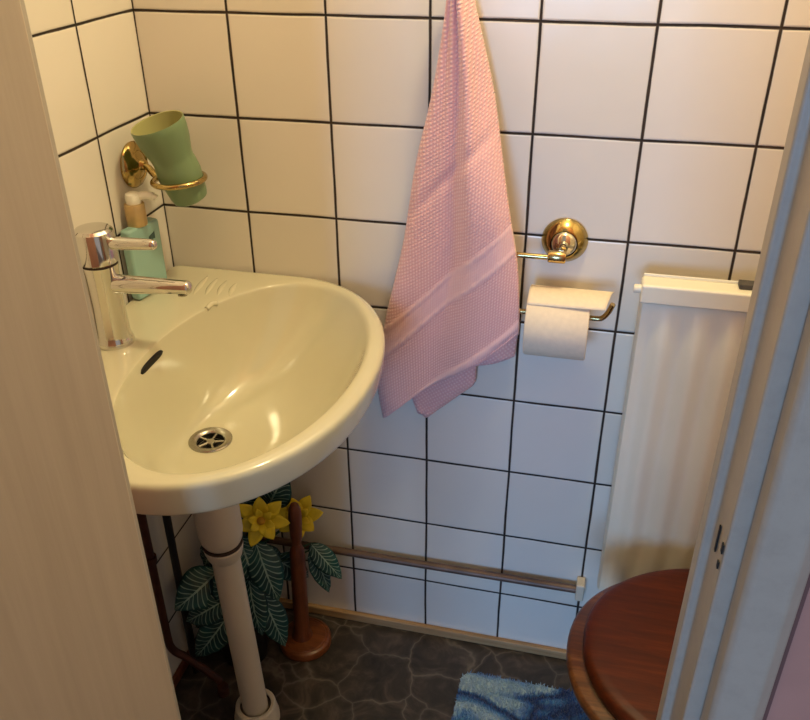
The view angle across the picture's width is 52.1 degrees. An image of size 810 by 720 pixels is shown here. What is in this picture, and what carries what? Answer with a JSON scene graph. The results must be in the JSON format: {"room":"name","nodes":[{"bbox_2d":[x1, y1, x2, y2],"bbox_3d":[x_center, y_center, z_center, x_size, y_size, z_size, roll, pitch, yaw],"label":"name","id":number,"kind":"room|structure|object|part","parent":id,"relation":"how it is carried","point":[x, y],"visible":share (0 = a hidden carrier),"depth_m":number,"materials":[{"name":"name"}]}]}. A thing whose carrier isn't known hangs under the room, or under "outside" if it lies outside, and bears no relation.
{"room":"bathroom","nodes":[
{"label":"bathroom","id":0,"kind":"room"},
{"bbox_2d":[24,0,203,676],"bbox_3d":[-0.530,-0.330,0.989,0.080,2.350,0.690,7,31,12],"label":"wall","id":1,"kind":"structure","parent":0,"point":[87,51],"depth_m":1.20,"materials":[{"name":"tile"}]},
{"bbox_2d":[120,141,207,190],"bbox_3d":[-0.369,-0.291,1.269,0.138,0.072,0.087,11,32,19],"label":"cup holder","id":2,"kind":"object","parent":1,"relation":"attached to","point":[134,166],"visible":0.79,"depth_m":1.27,"materials":[{"name":"gold metal"}]},
{"bbox_3d":[-0.397,-0.293,1.289,0.043,0.026,0.013,16,34,27],"label":"arm","id":3,"kind":"part","parent":2,"relation":"part of","materials":[{"name":"gold metal"}]},
{"bbox_2d":[131,110,206,206],"bbox_3d":[-0.357,-0.299,1.249,0.090,0.141,0.092,7,31,12],"label":"tumbler","id":4,"kind":"object","parent":2,"relation":"in","point":[163,138],"visible":0.96,"depth_m":1.23,"materials":[{"name":"green plastic"}]},
{"bbox_2d":[162,516,198,673],"bbox_3d":[-0.424,0.345,1.513,0.013,0.654,0.014,7,31,12],"label":"supply hose","id":5,"kind":"object","parent":1,"relation":"attached to","point":[169,533],"visible":0.52,"depth_m":1.53,"materials":[{"name":"black rubber"}]},
{"bbox_2d":[136,514,229,697],"bbox_3d":[-0.399,0.399,1.474,0.105,0.600,0.023,-4,30,-6],"label":"copper pipe","id":6,"kind":"object","parent":1,"relation":"attached to","point":[223,691],"visible":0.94,"depth_m":1.50,"materials":[{"name":"brown metal"}]},
{"bbox_2d":[172,637,195,688],"bbox_3d":[-0.475,0.674,1.579,0.010,0.021,0.629,7,31,12],"label":"baseboard","id":7,"kind":"structure","parent":1,"relation":"attached to","point":[182,667],"depth_m":1.66,"materials":[{"name":"brown wood"}]},
{"bbox_2d":[100,266,384,515],"bbox_3d":[-0.257,0.082,1.216,0.446,0.211,0.577,7,31,12],"label":"sink","id":8,"kind":"object","parent":1,"relation":"attached to","point":[227,392],"visible":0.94,"depth_m":1.27,"materials":[{"name":"beige ceramic"}]},
{"bbox_2d":[74,222,192,350],"bbox_3d":[-0.369,-0.097,1.150,0.162,0.176,0.056,7,31,12],"label":"faucet","id":9,"kind":"object","parent":8,"relation":"on","point":[98,246],"visible":0.94,"depth_m":1.13,"materials":[{"name":"silver metal"}]},
{"bbox_3d":[-0.366,-0.155,1.116,0.071,0.020,0.018,7,31,12],"label":"lever","id":10,"kind":"part","parent":9,"relation":"part of","materials":[{"name":"silver metal"}]},
{"bbox_3d":[-0.350,-0.101,1.143,0.123,0.028,0.027,7,31,12],"label":"spout","id":11,"kind":"part","parent":9,"relation":"part of","materials":[{"name":"silver metal"}]},
{"bbox_2d":[120,191,166,299],"bbox_3d":[-0.415,-0.184,1.309,0.068,0.169,0.047,-21,36,-31],"label":"soap dispenser","id":12,"kind":"object","parent":8,"relation":"on","point":[147,263],"visible":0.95,"depth_m":1.29,"materials":[{"name":"green plastic"}]},
{"bbox_2d":[199,439,221,447],"bbox_3d":[-0.295,0.132,1.264,0.041,0.001,0.041,7,31,12],"label":"drain","id":13,"kind":"object","parent":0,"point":[217,444],"depth_m":1.27,"materials":[{"name":"silver metal"}]},
{"bbox_2d":[175,608,571,719],"bbox_3d":[0.214,0.776,1.464,1.580,0.050,0.780,7,31,12],"label":"floor","id":14,"kind":"structure","parent":0,"point":[367,671],"depth_m":1.66,"materials":[{"name":"stone"}]},
{"bbox_2d":[193,504,279,719],"bbox_3d":[-0.291,0.422,1.433,0.102,0.599,0.085,7,31,12],"label":"pipe","id":15,"kind":"object","parent":14,"relation":"on","point":[220,531],"visible":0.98,"depth_m":1.41,"materials":[{"name":"white plastic"}]},
{"bbox_2d":[193,504,242,553],"bbox_3d":[-0.304,0.230,1.325,0.078,0.158,0.074,7,31,12],"label":"pipe fitting","id":16,"kind":"object","parent":15,"relation":"on","point":[220,531],"depth_m":1.32,"materials":[{"name":"white plastic"}]},
{"bbox_2d":[234,688,279,719],"bbox_3d":[-0.281,0.664,1.571,0.085,0.042,0.085,7,31,12],"label":"pipe fitting","id":17,"kind":"object","parent":15,"relation":"attached to","point":[269,710],"depth_m":1.55,"materials":[{"name":"white plastic"}]},
{"bbox_2d":[174,482,341,666],"bbox_3d":[-0.276,0.419,1.593,0.295,0.445,0.172,1,30,3],"label":"potted plant","id":18,"kind":"object","parent":14,"relation":"on","point":[265,568],"visible":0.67,"depth_m":1.56,"materials":[{"name":"green plant"}]},
{"bbox_3d":[-0.329,0.557,1.691,0.116,0.108,0.116,7,31,12],"label":"pot","id":19,"kind":"part","parent":18,"relation":"part of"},
{"bbox_3d":[-0.263,0.298,1.527,0.100,0.088,0.038,-1,30,-2],"label":"flower","id":20,"kind":"part","parent":18,"relation":"part of","materials":[{"name":"yellow plant"}]},
{"bbox_3d":[-0.203,0.305,1.595,0.091,0.078,0.051,-10,32,-17],"label":"flower","id":21,"kind":"part","parent":18,"relation":"part of","materials":[{"name":"yellow plant"}]},
{"bbox_2d":[280,502,330,661],"bbox_3d":[-0.209,0.426,1.643,0.108,0.381,0.108,7,31,12],"label":"stand","id":22,"kind":"object","parent":14,"relation":"on","point":[309,638],"visible":0.93,"depth_m":1.69,"materials":[{"name":"brown wood"}]},
{"bbox_3d":[-0.207,0.311,1.567,0.026,0.105,0.026,7,31,12],"label":"knob","id":23,"kind":"part","parent":22,"relation":"part of","materials":[{"name":"brown wood"}]},
{"bbox_2d":[452,670,589,719],"bbox_3d":[0.204,0.764,1.418,0.321,0.016,0.524,7,31,12],"label":"bath mat","id":24,"kind":"object","parent":14,"relation":"on","point":[481,696],"visible":0.89,"depth_m":1.60,"materials":[{"name":"blue fabric"}]},
{"bbox_2d":[566,568,689,719],"bbox_3d":[0.571,0.456,1.169,0.674,0.794,0.390,7,31,12],"label":"toilet","id":25,"kind":"object","parent":14,"relation":"on","point":[620,642],"visible":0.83,"depth_m":1.21,"materials":[{"name":"brown wood"}]},
{"bbox_3d":[0.453,0.455,1.202,0.431,0.021,0.388,7,31,12],"label":"seat","id":26,"kind":"part","parent":25,"relation":"part of","materials":[{"name":"brown wood"}]},
{"bbox_2d":[131,0,809,648],"bbox_3d":[0.289,-0.433,1.158,1.580,2.350,0.080,7,31,12],"label":"wall","id":27,"kind":"structure","parent":0,"point":[659,128],"depth_m":1.27,"materials":[{"name":"tile"}]},
{"bbox_2d":[242,532,584,600],"bbox_3d":[-0.003,0.399,1.658,0.712,0.040,0.028,7,31,12],"label":"pipe","id":28,"kind":"object","parent":27,"relation":"attached to","point":[578,589],"visible":0.82,"depth_m":1.63,"materials":[{"name":"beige metal"}]},
{"bbox_2d":[279,598,565,659],"bbox_3d":[0.286,0.597,1.702,1.419,0.021,0.011,7,31,12],"label":"baseboard","id":29,"kind":"structure","parent":27,"relation":"attached to","point":[472,637],"depth_m":1.75,"materials":[{"name":"brown wood"}]},
{"bbox_2d":[516,218,615,320],"bbox_3d":[0.234,-0.137,1.254,0.174,0.138,0.071,7,31,12],"label":"paper holder","id":30,"kind":"object","parent":27,"relation":"attached to","point":[563,240],"visible":0.77,"depth_m":1.24,"materials":[{"name":"gold metal"}]},
{"bbox_3d":[0.227,-0.157,1.232,0.026,0.019,0.034,7,31,12],"label":"post","id":31,"kind":"part","parent":30,"relation":"part of","materials":[{"name":"gold metal"}]},
{"bbox_3d":[0.228,-0.108,1.240,0.174,0.101,0.016,7,31,12],"label":"wire arm","id":32,"kind":"part","parent":30,"relation":"part of","materials":[{"name":"gold metal"}]},
{"bbox_2d":[523,284,614,360],"bbox_3d":[0.250,-0.056,1.268,0.126,0.110,0.107,7,31,12],"label":"toilet roll","id":33,"kind":"object","parent":30,"relation":"hanging from","point":[556,324],"visible":0.99,"depth_m":1.23,"materials":[{"name":"paper"}]},
{"bbox_2d":[597,273,753,590],"bbox_3d":[0.541,0.154,1.330,0.412,0.617,0.084,7,31,12],"label":"radiator","id":34,"kind":"object","parent":27,"relation":"attached to","point":[688,333],"visible":0.41,"depth_m":1.29,"materials":[{"name":"metal"}]},
{"bbox_3d":[0.073,-0.519,1.089,0.036,0.036,0.050,7,31,12],"label":"wall hook","id":35,"kind":"object","parent":27,"relation":"attached to","visible":0},
{"bbox_2d":[378,0,519,417],"bbox_3d":[0.064,-0.188,1.261,0.245,0.720,0.079,8,31,15],"label":"towel","id":36,"kind":"object","parent":35,"relation":"hanging from","point":[453,309],"visible":1,"depth_m":1.25,"materials":[{"name":"pink fabric"}]},
{"bbox_2d":[767,588,809,719],"bbox_3d":[0.204,-0.066,0.523,2.800,2.350,0.105,7,31,12],"label":"wall","id":37,"kind":"structure","parent":0,"point":[791,700],"depth_m":0.61,"materials":[{"name":"paint"}]},
{"bbox_2d":[0,0,178,719],"bbox_3d":[-0.284,0.165,0.437,0.100,2.027,0.510,7,31,12],"label":"door","id":38,"kind":"structure","parent":37,"relation":"in","point":[80,639],"depth_m":0.58,"materials":[{"name":"beige paint"}]},
{"bbox_2d":[20,0,180,719],"bbox_3d":[-0.286,0.000,0.705,0.016,2.060,0.092,7,31,12],"label":"trim","id":39,"kind":"structure","parent":37,"relation":"attached to","point":[23,6],"depth_m":0.73,"materials":[{"name":"paint"}]},
{"bbox_2d":[656,35,809,719],"bbox_3d":[0.242,0.061,0.592,0.028,2.060,0.094,7,31,12],"label":"trim","id":40,"kind":"structure","parent":37,"relation":"attached to","point":[779,304],"depth_m":0.55,"materials":[{"name":"paint"}]},
{"bbox_2d":[700,306,809,719],"bbox_3d":[0.252,0.072,0.524,0.040,2.110,0.026,7,31,12],"label":"trim","id":41,"kind":"structure","parent":37,"relation":"attached to","point":[774,572],"depth_m":0.56,"materials":[{"name":"paint"}]},
{"bbox_2d":[763,574,809,719],"bbox_3d":[0.273,0.074,0.520,0.003,2.110,0.005,7,31,12],"label":"trim","id":42,"kind":"structure","parent":37,"relation":"attached to","point":[807,586],"depth_m":0.59,"materials":[{"name":"grey"}]}
]}

